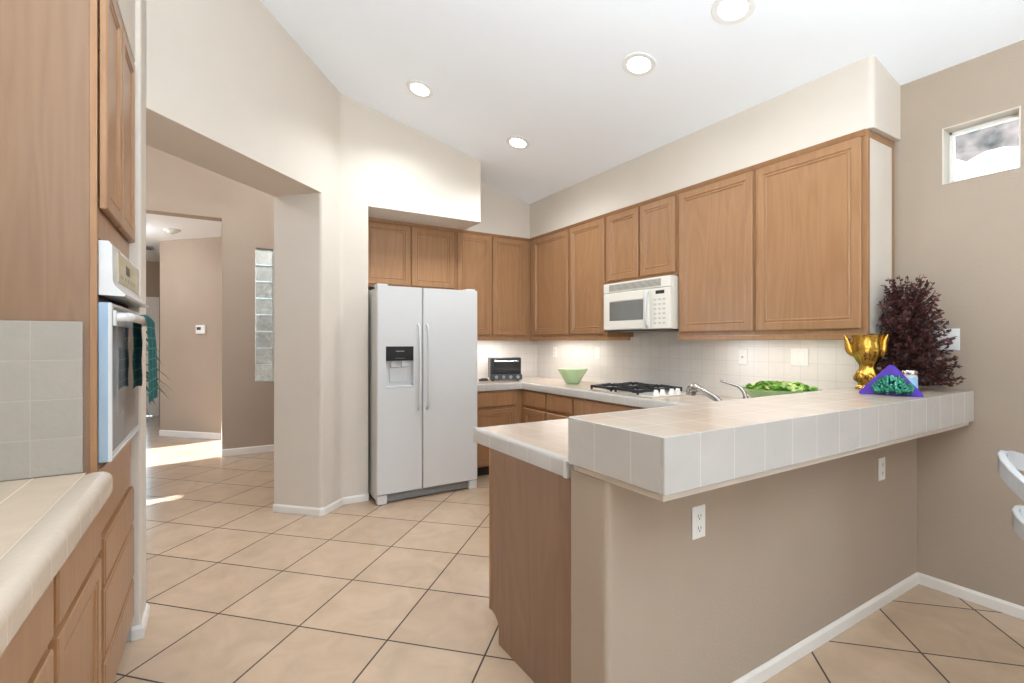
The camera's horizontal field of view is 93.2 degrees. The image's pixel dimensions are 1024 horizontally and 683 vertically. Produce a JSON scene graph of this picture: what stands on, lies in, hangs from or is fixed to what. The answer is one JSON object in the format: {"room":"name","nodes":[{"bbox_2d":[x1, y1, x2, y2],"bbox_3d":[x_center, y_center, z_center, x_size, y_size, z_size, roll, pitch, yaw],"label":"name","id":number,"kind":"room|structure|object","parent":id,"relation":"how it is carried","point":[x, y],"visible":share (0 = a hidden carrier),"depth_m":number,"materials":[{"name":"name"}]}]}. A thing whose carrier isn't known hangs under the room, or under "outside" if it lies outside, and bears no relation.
{"room":"kitchen","nodes":[
{"label":"kitchen","id":0,"kind":"room"},
{"bbox_2d":[99,0,134,62],"bbox_3d":[-1.761,-2.007,1.672,0.645,1.525,0.752,0,0,-32],"label":"wall","id":1,"kind":"structure","parent":0,"point":[126,8],"depth_m":2.00,"materials":[{"name":"beige paint"}]},
{"bbox_2d":[126,0,145,641],"bbox_3d":[-2.085,-0.720,2.216,0.670,4.100,0.513,0,0,-32],"label":"wall","id":2,"kind":"structure","parent":0,"point":[137,250],"depth_m":2.17,"materials":[{"name":"beige paint"}]},
{"bbox_2d":[131,603,149,640],"bbox_3d":[-1.731,1.300,2.260,0.045,0.059,0.242,0,0,-32],"label":"baseboard","id":3,"kind":"structure","parent":2,"relation":"attached to","point":[137,632],"depth_m":2.17,"materials":[{"name":"paint"}]},
{"bbox_2d":[146,261,159,415],"bbox_3d":[-7.122,-0.070,8.273,2.900,2.800,0.150,0,0,-32],"label":"wall","id":4,"kind":"structure","parent":0,"point":[152,268],"depth_m":8.64,"materials":[{"name":"beige paint"}]},
{"bbox_2d":[146,297,158,415],"bbox_3d":[-6.698,0.270,8.481,0.840,2.120,0.118,0,0,-32],"label":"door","id":5,"kind":"structure","parent":4,"relation":"in","point":[152,311],"depth_m":8.63,"materials":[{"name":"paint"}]},
{"bbox_2d":[160,230,221,445],"bbox_3d":[-4.845,-0.046,7.208,0.693,2.752,4.086,0,0,-42],"label":"wall","id":6,"kind":"structure","parent":0,"point":[190,269],"depth_m":6.71,"materials":[{"name":"beige paint"}]},
{"bbox_2d":[159,430,220,438],"bbox_3d":[-4.465,1.287,6.702,1.038,0.084,0.012,0,0,13],"label":"baseboard","id":7,"kind":"structure","parent":6,"relation":"attached to","point":[190,434],"depth_m":6.70,"materials":[{"name":"paint"}]},
{"bbox_2d":[196,325,205,333],"bbox_3d":[-4.270,-0.167,6.645,0.150,0.116,0.030,0,0,13],"label":"thermostat","id":8,"kind":"object","parent":6,"relation":"attached to","point":[200,329],"visible":1,"depth_m":6.63,"materials":[{"name":"white plastic"}]},
{"bbox_2d":[146,145,273,448],"bbox_3d":[-3.877,-0.770,5.370,5.400,4.200,0.190,0,0,-32],"label":"wall","id":9,"kind":"structure","parent":0,"point":[175,186],"depth_m":5.65,"materials":[{"name":"beige paint"}]},
{"bbox_2d":[222,444,273,456],"bbox_3d":[-2.518,1.287,6.085,1.935,0.084,0.012,0,0,-32],"label":"baseboard","id":10,"kind":"structure","parent":9,"relation":"attached to","point":[263,448],"depth_m":5.71,"materials":[{"name":"paint"}]},
{"bbox_2d":[255,248,273,381],"bbox_3d":[-3.020,-0.316,5.891,0.201,1.599,0.178,0,0,-32],"label":"window","id":11,"kind":"structure","parent":9,"relation":"in","point":[264,258],"depth_m":5.84,"materials":[{"name":"glass"}]},
{"bbox_2d":[146,0,480,507],"bbox_3d":[-1.468,-0.670,3.860,1.139,4.000,3.154,0,0,33],"label":"wall","id":12,"kind":"structure","parent":0,"point":[230,93],"depth_m":3.73,"materials":[{"name":"beige paint"}]},
{"bbox_2d":[273,493,368,515],"bbox_3d":[-1.490,1.300,3.805,0.721,0.059,0.250,0,0,-22],"label":"baseboard","id":13,"kind":"structure","parent":12,"relation":"attached to","point":[302,510],"depth_m":3.76,"materials":[{"name":"paint"}]},
{"bbox_2d":[368,217,455,289],"bbox_3d":[-1.069,-0.820,4.766,0.966,0.629,0.349,0,0,-32],"label":"upper cabinet","id":14,"kind":"object","parent":12,"relation":"attached to","point":[402,254],"visible":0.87,"depth_m":4.64,"materials":[{"name":"brown wood"}]},
{"bbox_2d":[455,229,529,340],"bbox_3d":[-0.268,-0.572,5.252,0.906,1.124,0.339,0,0,-32],"label":"upper cabinet","id":15,"kind":"object","parent":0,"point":[497,267],"visible":0.75,"depth_m":5.13,"materials":[{"name":"brown wood"}]},
{"bbox_2d":[465,182,529,238],"bbox_3d":[-0.236,-1.554,5.292,0.812,0.832,0.330,0,0,-32],"label":"wall","id":16,"kind":"structure","parent":0,"point":[502,213],"depth_m":5.18,"materials":[{"name":"beige paint"}]},
{"bbox_2d":[114,415,1023,682],"bbox_3d":[-1.879,1.355,3.305,6.650,0.050,14.400,0,0,-32],"label":"floor","id":17,"kind":"structure","parent":0,"point":[239,590],"depth_m":2.44,"materials":[{"name":"tile"}]},
{"bbox_2d":[0,578,53,682],"bbox_3d":[-1.067,0.904,0.541,0.654,0.850,0.839,0,0,-32],"label":"base cabinet","id":18,"kind":"object","parent":17,"relation":"on","point":[26,659],"visible":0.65,"depth_m":0.94,"materials":[{"name":"brown wood"}]},
{"bbox_2d":[0,0,134,682],"bbox_3d":[-1.774,0.043,1.693,0.652,2.571,0.684,0,0,-32],"label":"tall cabinet","id":19,"kind":"object","parent":17,"relation":"on","point":[67,106],"visible":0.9,"depth_m":1.53,"materials":[{"name":"brown wood"}]},
{"bbox_2d":[99,240,148,462],"bbox_3d":[-1.719,0.033,1.726,0.672,0.735,0.656,0,0,-32],"label":"wall oven","id":20,"kind":"object","parent":19,"relation":"in","point":[118,276],"visible":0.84,"depth_m":1.65,"materials":[{"name":"white metal"}]},
{"bbox_2d":[132,315,157,403],"bbox_3d":[-1.489,0.069,1.967,0.058,0.352,0.330,0,0,-32],"label":"dish towel","id":21,"kind":"object","parent":20,"relation":"hanging from","point":[137,328],"visible":0.91,"depth_m":1.96,"materials":[{"name":"teal fabric"}]},
{"bbox_2d":[46,510,101,682],"bbox_3d":[-1.425,0.904,1.125,0.654,0.850,0.528,0,0,-32],"label":"base cabinet","id":22,"kind":"object","parent":17,"relation":"on","point":[76,642],"visible":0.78,"depth_m":1.28,"materials":[{"name":"brown wood"}]},
{"bbox_2d":[0,472,112,655],"bbox_3d":[-0.843,0.444,0.196,0.676,0.069,2.816,0,0,-32],"label":"countertop","id":23,"kind":"structure","parent":22,"relation":"on","point":[43,519],"depth_m":1.08,"materials":[{"name":"tile"}]},
{"bbox_2d":[146,331,169,423],"bbox_3d":[-3.413,0.577,4.119,0.889,1.504,0.808,0,0,-32],"label":"potted palm","id":24,"kind":"object","parent":17,"relation":"on","point":[158,387],"visible":0.05,"depth_m":4.25,"materials":[{"name":"plant"}]},
{"bbox_2d":[368,283,476,504],"bbox_3d":[-0.909,0.428,4.488,0.916,1.802,0.916,0,0,-32],"label":"refrigerator","id":25,"kind":"object","parent":17,"relation":"on","point":[422,342],"visible":0.99,"depth_m":4.12,"materials":[{"name":"white metal"}]},
{"bbox_2d":[477,389,521,475],"bbox_3d":[-0.327,0.905,5.058,0.648,0.847,0.626,0,0,-32],"label":"base cabinet","id":26,"kind":"object","parent":17,"relation":"on","point":[494,407],"visible":0.3,"depth_m":4.80,"materials":[{"name":"brown wood"}]},
{"bbox_2d":[489,448,570,682],"bbox_3d":[0.751,0.906,2.355,1.629,0.845,0.648,0,0,-32],"label":"base cabinet","id":27,"kind":"object","parent":17,"relation":"on","point":[530,504],"visible":0.33,"depth_m":1.90,"materials":[{"name":"brown wood"}]},
{"bbox_2d":[522,389,573,422],"bbox_3d":[0.413,0.905,5.027,0.618,0.847,1.451,0,0,-32],"label":"base cabinet","id":28,"kind":"object","parent":17,"relation":"on","point":[536,405],"visible":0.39,"depth_m":4.61,"materials":[{"name":"brown wood"}]},
{"bbox_2d":[473,376,741,478],"bbox_3d":[0.246,0.449,3.746,2.244,0.066,3.448,0,0,-32],"label":"countertop","id":29,"kind":"structure","parent":28,"relation":"on","point":[542,444],"depth_m":2.33,"materials":[{"name":"tile"}]},
{"bbox_2d":[488,357,521,380],"bbox_3d":[-0.079,0.293,5.203,0.338,0.245,0.289,0,0,-9],"label":"toaster oven","id":30,"kind":"object","parent":29,"relation":"on","point":[499,368],"visible":1,"depth_m":5.09,"materials":[{"name":"black metal"}]},
{"bbox_2d":[557,368,587,383],"bbox_3d":[0.600,0.342,4.801,0.304,0.146,0.304,0,0,-32],"label":"glass bowl","id":31,"kind":"object","parent":29,"relation":"on","point":[570,375],"visible":1,"depth_m":4.71,"materials":[{"name":"green glass"}]},
{"bbox_2d":[589,382,685,397],"bbox_3d":[1.052,0.384,3.996,0.506,0.064,0.715,0,0,-32],"label":"gas cooktop","id":32,"kind":"object","parent":29,"relation":"in","point":[628,388],"visible":1,"depth_m":3.87,"materials":[{"name":"metal"}]},
{"bbox_2d":[686,380,748,401],"bbox_3d":[1.005,0.302,2.353,0.239,0.227,0.234,0,0,-32],"label":"faucet","id":33,"kind":"object","parent":29,"relation":"on","point":[691,390],"visible":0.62,"depth_m":2.34,"materials":[{"name":"silver metal"}]},
{"bbox_2d":[741,380,821,397],"bbox_3d":[1.572,0.321,2.851,0.430,0.188,0.430,0,0,-32],"label":"salad bowl","id":34,"kind":"object","parent":29,"relation":"on","point":[761,388],"visible":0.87,"depth_m":2.77,"materials":[{"name":"green food"}]},
{"bbox_2d":[574,397,646,415],"bbox_3d":[1.128,0.905,3.861,0.618,0.847,1.284,0,0,-32],"label":"base cabinet","id":35,"kind":"object","parent":17,"relation":"on","point":[582,406],"visible":0.07,"depth_m":3.99,"materials":[{"name":"brown wood"}]},
{"bbox_2d":[997,450,1023,540],"bbox_3d":[1.867,0.855,1.441,0.479,0.949,0.603,0,0,-32],"label":"chair","id":36,"kind":"object","parent":17,"relation":"on","point":[1009,463],"visible":1,"depth_m":1.60,"materials":[{"name":"white plastic"}]},
{"bbox_2d":[146,0,1023,261],"bbox_3d":[-1.879,-2.115,3.305,6.650,1.410,14.400,0,0,-32],"label":"ceiling","id":37,"kind":"structure","parent":0,"point":[550,74],"depth_m":3.07,"materials":[{"name":"paint"}]},
{"bbox_2d":[146,246,154,249],"bbox_3d":[-5.586,-1.411,7.250,0.350,0.020,0.300,0,0,-32],"label":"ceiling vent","id":38,"kind":"object","parent":37,"relation":"in","point":[147,247],"visible":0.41,"depth_m":7.29,"materials":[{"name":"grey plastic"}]},
{"bbox_2d":[163,228,180,233],"bbox_3d":[-4.330,-1.397,6.166,0.184,0.049,0.184,0,0,-32],"label":"smoke detector","id":39,"kind":"object","parent":37,"relation":"attached to","point":[168,230],"visible":1,"depth_m":6.12,"materials":[{"name":"white plastic"}]},
{"bbox_2d":[406,80,433,97],"bbox_3d":[-0.697,-1.907,3.663,0.202,0.052,0.207,0,0,-36],"label":"recessed light","id":40,"kind":"object","parent":37,"relation":"in","point":[418,88],"visible":1,"depth_m":3.65,"materials":[{"name":"white plastic"}]},
{"bbox_2d":[506,136,529,149],"bbox_3d":[0.051,-1.699,4.140,0.202,0.052,0.207,0,0,-27],"label":"recessed light","id":41,"kind":"object","parent":37,"relation":"in","point":[517,142],"visible":1,"depth_m":4.13,"materials":[{"name":"white plastic"}]},
{"bbox_2d":[622,52,655,75],"bbox_3d":[0.779,-1.697,2.968,0.202,0.052,0.207,0,0,-27],"label":"recessed light","id":42,"kind":"object","parent":37,"relation":"in","point":[636,63],"visible":1,"depth_m":2.96,"materials":[{"name":"white plastic"}]},
{"bbox_2d":[711,0,755,24],"bbox_3d":[1.122,-1.691,2.459,0.202,0.052,0.207,0,0,-27],"label":"recessed light","id":43,"kind":"object","parent":37,"relation":"in","point":[727,12],"visible":1,"depth_m":2.47,"materials":[{"name":"white plastic"}]},
{"bbox_2d":[530,55,899,237],"bbox_3d":[1.109,-1.454,4.190,0.330,0.632,3.615,0,0,-32],"label":"wall","id":44,"kind":"structure","parent":0,"point":[861,94],"depth_m":3.17,"materials":[{"name":"beige paint"}]},
{"bbox_2d":[571,438,916,682],"bbox_3d":[1.215,0.881,2.152,2.277,0.898,0.181,0,0,-32],"label":"wall","id":45,"kind":"structure","parent":0,"point":[782,557],"depth_m":1.80,"materials":[{"name":"beige paint"}]},
{"bbox_2d":[692,504,704,539],"bbox_3d":[0.655,0.633,1.697,0.070,0.114,0.008,0,0,-32],"label":"wall outlet","id":46,"kind":"object","parent":45,"relation":"attached to","point":[698,512],"visible":1,"depth_m":1.69,"materials":[{"name":"white plastic"}]},
{"bbox_2d":[696,511,702,520],"bbox_3d":[0.656,0.612,1.695,0.034,0.028,0.002,0,0,-32],"label":"receptacle","id":47,"kind":"object","parent":46,"relation":"attached to","point":[699,514],"depth_m":1.69,"materials":[{"name":"white plastic"}]},
{"bbox_2d":[696,523,702,532],"bbox_3d":[0.656,0.654,1.695,0.034,0.028,0.002,0,0,-32],"label":"receptacle","id":48,"kind":"object","parent":46,"relation":"attached to","point":[699,526],"depth_m":1.69,"materials":[{"name":"white plastic"}]},
{"bbox_2d":[568,387,973,501],"bbox_3d":[1.268,0.342,2.047,2.294,0.178,0.419,0,0,-32],"label":"countertop","id":49,"kind":"structure","parent":45,"relation":"on","point":[667,453],"depth_m":1.57,"materials":[{"name":"tile"}]},
{"bbox_2d":[843,334,888,389],"bbox_3d":[1.863,0.106,2.541,0.148,0.291,0.149,0,0,-6],"label":"vase","id":50,"kind":"object","parent":49,"relation":"on","point":[867,350],"visible":0.85,"depth_m":2.50,"materials":[{"name":"gold metal"}]},
{"bbox_2d":[859,365,922,396],"bbox_3d":[1.777,0.182,2.274,0.240,0.140,0.105,0,0,37],"label":"napkin holder","id":51,"kind":"object","parent":49,"relation":"on","point":[890,381],"visible":1,"depth_m":2.25,"materials":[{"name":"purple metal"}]},
{"bbox_2d":[902,370,917,388],"bbox_3d":[1.986,0.198,2.415,0.064,0.108,0.064,0,0,-32],"label":"candle jar","id":52,"kind":"object","parent":49,"relation":"on","point":[911,375],"visible":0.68,"depth_m":2.39,"materials":[{"name":"glass"}]},
{"bbox_2d":[903,374,917,377],"bbox_3d":[1.986,0.208,2.415,0.062,0.088,0.062,0,0,-32],"label":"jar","id":53,"kind":"object","parent":52,"relation":"on","point":[906,375],"depth_m":2.39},
{"bbox_2d":[876,274,965,389],"bbox_3d":[2.092,-0.054,2.562,0.351,0.612,0.465,0,0,-32],"label":"artificial tree","id":54,"kind":"object","parent":49,"relation":"on","point":[905,326],"visible":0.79,"depth_m":2.51,"materials":[{"name":"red plant"}]},
{"bbox_2d":[732,572,918,682],"bbox_3d":[1.214,1.300,2.143,2.290,0.059,0.191,0,0,-32],"label":"baseboard","id":55,"kind":"structure","parent":45,"relation":"attached to","point":[770,668],"depth_m":2.13,"materials":[{"name":"paint"}]},
{"bbox_2d":[878,457,884,480],"bbox_3d":[1.863,0.641,2.437,0.070,0.114,0.008,0,0,-32],"label":"wall outlet","id":56,"kind":"object","parent":45,"relation":"attached to","point":[881,461],"visible":1,"depth_m":2.43,"materials":[{"name":"white plastic"}]},
{"bbox_2d":[537,40,1023,606],"bbox_3d":[2.455,-0.170,2.443,0.160,3.000,8.400,0,0,-32],"label":"wall","id":57,"kind":"structure","parent":0,"point":[966,237],"depth_m":2.53,"materials":[{"name":"beige paint"}]},
{"bbox_2d":[553,347,556,356],"bbox_3d":[0.486,0.120,5.494,0.008,0.114,0.070,0,0,-32],"label":"wall outlet","id":58,"kind":"object","parent":57,"relation":"attached to","point":[554,348],"visible":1,"depth_m":5.49,"materials":[{"name":"white plastic"}]},
{"bbox_2d":[529,214,632,340],"bbox_3d":[0.718,-0.572,4.795,0.339,1.124,1.506,0,0,-32],"label":"upper cabinet","id":59,"kind":"object","parent":57,"relation":"attached to","point":[568,264],"visible":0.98,"depth_m":4.70,"materials":[{"name":"brown wood"}]},
{"bbox_2d":[595,348,599,358],"bbox_3d":[0.861,0.120,4.882,0.009,0.114,0.070,0,0,-32],"label":"switch","id":60,"kind":"object","parent":57,"relation":"attached to","point":[597,350],"visible":1,"depth_m":4.87,"materials":[{"name":"white plastic"}]},
{"bbox_2d":[606,190,678,283],"bbox_3d":[1.181,-0.818,4.050,0.349,0.632,0.772,0,0,-32],"label":"upper cabinet","id":61,"kind":"object","parent":57,"relation":"attached to","point":[643,237],"visible":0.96,"depth_m":3.91,"materials":[{"name":"brown wood"}]},
{"bbox_2d":[604,275,678,331],"bbox_3d":[1.137,-0.289,4.007,0.450,0.413,0.728,0,0,-32],"label":"microwave","id":62,"kind":"object","parent":61,"relation":"attached to","point":[649,304],"visible":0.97,"depth_m":3.84,"materials":[{"name":"plastic"}]},
{"bbox_2d":[738,349,746,364],"bbox_3d":[1.685,0.114,3.537,0.009,0.114,0.070,0,0,-32],"label":"outlet","id":63,"kind":"object","parent":57,"relation":"attached to","point":[742,353],"visible":1,"depth_m":3.53,"materials":[{"name":"white plastic"}]},
{"bbox_2d":[740,353,744,361],"bbox_3d":[1.683,0.114,3.535,0.002,0.066,0.034,0,0,-32],"label":"receptacle","id":64,"kind":"object","parent":63,"relation":"attached to","point":[742,355],"depth_m":3.53,"materials":[{"name":"white plastic"}]},
{"bbox_2d":[677,129,893,339],"bbox_3d":[1.702,-0.572,3.189,0.339,1.124,1.239,0,0,-32],"label":"upper cabinet","id":65,"kind":"object","parent":57,"relation":"attached to","point":[797,245],"visible":0.87,"depth_m":2.90,"materials":[{"name":"brown wood"}]},
{"bbox_2d":[790,349,807,365],"bbox_3d":[1.895,0.105,3.194,0.009,0.114,0.115,0,0,-32],"label":"light switch","id":66,"kind":"object","parent":57,"relation":"attached to","point":[798,357],"visible":1,"depth_m":3.19,"materials":[{"name":"white plastic"}]},
{"bbox_2d":[932,329,959,350],"bbox_3d":[2.295,-0.010,2.561,0.009,0.114,0.115,0,0,-32],"label":"light switch","id":67,"kind":"object","parent":57,"relation":"attached to","point":[956,332],"visible":0.47,"depth_m":2.53,"materials":[{"name":"white plastic"}]},
{"bbox_2d":[918,572,1023,619],"bbox_3d":[3.355,1.300,0.830,0.012,0.059,4.309,0,0,-32],"label":"baseboard","id":68,"kind":"structure","parent":57,"relation":"attached to","point":[991,602],"depth_m":2.46,"materials":[{"name":"paint"}]},
{"bbox_2d":[942,106,1020,184],"bbox_3d":[2.420,-0.983,2.483,0.128,0.298,0.296,0,0,-32],"label":"window","id":69,"kind":"structure","parent":57,"relation":"in","point":[949,133],"depth_m":2.54,"materials":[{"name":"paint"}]},
{"bbox_3d":[-0.714,-0.470,5.280,2.300,3.600,0.150,0,0,-32],"label":"wall","id":70,"kind":"structure","parent":0,"visible":0},
{"bbox_2d":[477,341,536,378],"bbox_3d":[-0.233,0.153,5.481,1.270,0.526,0.010,0,0,-32],"label":"wall","id":71,"kind":"structure","parent":70,"relation":"attached to","point":[526,350],"depth_m":5.60,"materials":[{"name":"tile"}]},
{"label":"outside","id":72,"kind":"structure","parent":0,"visible":0},
{"bbox_3d":[1.651,1.510,6.876,38.000,0.240,38.000,0,0,-32],"label":"ground","id":73,"kind":"structure","parent":72,"visible":0},
{"bbox_2d":[955,147,1018,180],"bbox_3d":[5.563,-0.433,5.755,0.300,3.647,12.000,0,0,-32],"label":"wall","id":74,"kind":"structure","parent":73,"relation":"on","point":[1004,158],"depth_m":5.58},
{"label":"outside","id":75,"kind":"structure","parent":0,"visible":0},
{"bbox_2d":[955,119,1018,161],"bbox_3d":[8.164,-2.856,7.348,5.000,8.831,16.000,0,0,-32],"label":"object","id":76,"kind":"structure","parent":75,"point":[970,145],"depth_m":7.19,"materials":[{"name":"grey"}]},
{"bbox_3d":[-0.779,-0.720,-0.695,0.145,4.100,6.130,0,0,-32],"label":"wall","id":77,"kind":"structure","parent":0,"visible":0},
{"bbox_2d":[0,320,82,480],"bbox_3d":[-1.615,0.176,1.381,0.596,0.478,0.010,0,0,-32],"label":"wall","id":78,"kind":"structure","parent":77,"relation":"attached to","point":[41,362],"depth_m":1.48,"materials":[{"name":"tile"}]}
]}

